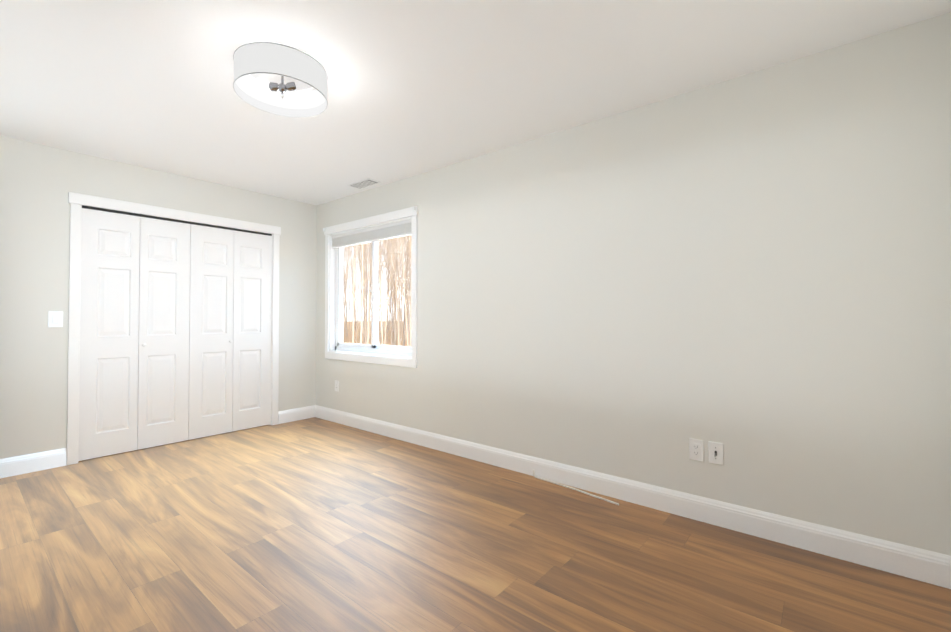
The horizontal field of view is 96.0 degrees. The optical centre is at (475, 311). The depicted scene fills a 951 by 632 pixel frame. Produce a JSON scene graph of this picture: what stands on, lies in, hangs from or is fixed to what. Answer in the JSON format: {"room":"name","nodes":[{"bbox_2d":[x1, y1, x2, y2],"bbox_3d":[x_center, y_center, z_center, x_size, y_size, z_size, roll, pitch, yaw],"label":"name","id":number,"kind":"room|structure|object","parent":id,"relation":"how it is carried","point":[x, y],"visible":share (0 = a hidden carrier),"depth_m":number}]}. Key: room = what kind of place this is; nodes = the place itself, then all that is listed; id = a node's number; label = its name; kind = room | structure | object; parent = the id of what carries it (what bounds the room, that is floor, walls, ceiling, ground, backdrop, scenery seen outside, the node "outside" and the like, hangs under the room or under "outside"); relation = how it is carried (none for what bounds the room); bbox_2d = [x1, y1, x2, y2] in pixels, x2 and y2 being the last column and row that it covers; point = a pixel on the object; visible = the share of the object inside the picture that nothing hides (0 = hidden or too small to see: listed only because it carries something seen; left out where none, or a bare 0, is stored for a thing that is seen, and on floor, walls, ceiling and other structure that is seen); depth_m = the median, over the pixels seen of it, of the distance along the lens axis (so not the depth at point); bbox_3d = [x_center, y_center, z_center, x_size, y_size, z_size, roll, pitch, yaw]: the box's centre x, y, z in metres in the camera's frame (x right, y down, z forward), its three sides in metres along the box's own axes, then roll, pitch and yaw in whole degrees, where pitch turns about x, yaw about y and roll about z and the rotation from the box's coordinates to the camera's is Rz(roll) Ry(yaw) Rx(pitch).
{"room":"empty bedroom","nodes":[
{"label":"empty bedroom","id":0,"kind":"room"},
{"bbox_2d":[0,135,316,462],"bbox_3d":[-2.933,-0.028,3.727,0.150,2.440,3.280,-1,-1,39],"label":"wall","id":1,"kind":"structure","parent":0,"point":[38,182],"depth_m":3.29},
{"bbox_2d":[0,448,66,477],"bbox_3d":[-3.530,1.113,2.846,0.016,0.133,1.185,-1,-1,39],"label":"baseboard","id":2,"kind":"structure","parent":1,"relation":"attached to","point":[23,464],"depth_m":3.16},
{"bbox_2d":[48,311,62,326],"bbox_3d":[-3.202,0.058,3.268,0.012,0.124,0.082,-1,-1,39],"label":"rocker light switch","id":3,"kind":"object","parent":1,"relation":"attached to","point":[55,318],"visible":1,"depth_m":3.27},
{"bbox_2d":[78,208,139,460],"bbox_3d":[-3.024,0.180,3.544,0.032,2.002,0.376,-1,-1,39],"label":"closet door","id":4,"kind":"structure","parent":1,"relation":"in","point":[109,344],"depth_m":3.53},
{"bbox_2d":[137,217,189,449],"bbox_3d":[-2.773,0.184,3.828,0.062,2.002,0.376,-1,-1,39],"label":"closet door","id":5,"kind":"structure","parent":1,"relation":"in","point":[163,345],"depth_m":3.82},
{"bbox_2d":[66,192,280,464],"bbox_3d":[-2.689,0.138,4.005,0.174,2.115,1.673,-1,-1,39],"label":"trim","id":6,"kind":"structure","parent":1,"relation":"attached to","point":[77,201],"depth_m":3.49},
{"bbox_2d":[188,224,233,439],"bbox_3d":[-2.534,0.189,4.122,0.062,2.002,0.376,-1,-1,39],"label":"closet door","id":7,"kind":"structure","parent":1,"relation":"in","point":[211,331],"depth_m":4.12},
{"bbox_2d":[232,231,271,431],"bbox_3d":[-2.307,0.193,4.426,0.032,2.002,0.376,-1,-1,39],"label":"closet door","id":8,"kind":"structure","parent":1,"relation":"in","point":[251,400],"depth_m":4.41},
{"bbox_2d":[278,405,315,423],"bbox_3d":[-1.986,1.140,4.743,0.016,0.133,0.402,-1,-1,39],"label":"baseboard","id":9,"kind":"structure","parent":1,"relation":"attached to","point":[285,416],"depth_m":4.74},
{"bbox_2d":[0,417,950,631],"bbox_3d":[-1.196,1.221,2.295,6.030,0.100,3.580,-1,-1,39],"label":"floor","id":10,"kind":"structure","parent":0,"point":[314,524],"depth_m":2.04},
{"bbox_2d":[533,470,618,504],"bbox_3d":[0.641,1.156,2.839,0.022,0.047,0.661,1,-1,-44],"label":"cord","id":11,"kind":"object","parent":10,"relation":"on","point":[592,495],"visible":1,"depth_m":2.82},
{"bbox_2d":[0,0,950,204],"bbox_3d":[-1.196,-1.319,2.332,6.030,0.100,3.580,-1,-1,39],"label":"ceiling","id":12,"kind":"structure","parent":0,"point":[415,87],"depth_m":2.25},
{"bbox_2d":[233,42,327,116],"bbox_3d":[-1.009,-1.190,2.239,0.448,0.160,0.448,-1,-1,39],"label":"ceiling light","id":13,"kind":"object","parent":12,"relation":"attached to","point":[277,71],"visible":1,"depth_m":2.22},
{"bbox_2d":[347,178,380,188],"bbox_3d":[-1.083,-1.236,4.156,0.340,0.012,0.150,-1,-1,39],"label":"ceiling vent","id":14,"kind":"object","parent":12,"relation":"in","point":[364,183],"visible":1,"depth_m":4.13},
{"bbox_2d":[316,12,950,555],"bbox_3d":[0.100,-0.032,3.470,5.180,2.440,0.150,-1,-1,39],"label":"wall","id":15,"kind":"structure","parent":0,"point":[752,272],"depth_m":2.36},
{"bbox_2d":[335,380,338,391],"bbox_3d":[-1.512,0.811,4.667,0.072,0.118,0.010,-1,-1,39],"label":"outlet","id":16,"kind":"object","parent":15,"relation":"attached to","point":[336,385],"visible":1,"depth_m":4.66},
{"bbox_2d":[323,206,417,367],"bbox_3d":[-1.072,-0.215,4.391,1.508,1.466,0.195,-1,-1,39],"label":"window","id":17,"kind":"structure","parent":15,"relation":"in","point":[342,237],"depth_m":4.41},
{"bbox_2d":[345,237,410,342],"bbox_3d":[-1.008,-0.217,4.471,1.258,1.196,0.001,-1,-1,39],"label":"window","id":18,"kind":"structure","parent":17,"relation":"attached to","point":[380,289],"depth_m":4.47},
{"bbox_2d":[316,405,950,588],"bbox_3d":[0.106,1.120,3.342,5.030,0.133,0.016,-1,-1,39],"label":"baseboard","id":19,"kind":"structure","parent":15,"relation":"attached to","point":[926,566],"depth_m":2.38},
{"bbox_2d":[689,438,702,460],"bbox_3d":[1.247,0.781,2.422,0.072,0.118,0.010,-1,-1,39],"label":"outlet","id":20,"kind":"object","parent":15,"relation":"attached to","point":[695,449],"visible":1,"depth_m":2.42},
{"bbox_2d":[708,441,722,464],"bbox_3d":[1.318,0.780,2.353,0.072,0.118,0.028,-1,-1,39],"label":"wall jack","id":21,"kind":"object","parent":15,"relation":"attached to","point":[715,449],"visible":1,"depth_m":2.36},
{"label":"outside","id":22,"kind":"structure","parent":0,"visible":0},
{"bbox_2d":[343,321,409,346],"bbox_3d":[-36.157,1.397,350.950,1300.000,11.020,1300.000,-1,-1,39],"label":"ground","id":23,"kind":"structure","parent":22,"point":[358,338],"depth_m":28.17},
{"bbox_2d":[343,235,410,346],"bbox_3d":[-6.196,-6.729,34.080,47.287,17.707,45.707,-1,-1,39],"label":"trees","id":24,"kind":"object","parent":23,"relation":"on","point":[393,273],"depth_m":17.60},
{"bbox_2d":[343,237,410,320],"bbox_3d":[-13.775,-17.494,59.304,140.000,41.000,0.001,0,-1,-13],"label":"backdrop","id":25,"kind":"structure","parent":22,"point":[359,303],"depth_m":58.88}
]}

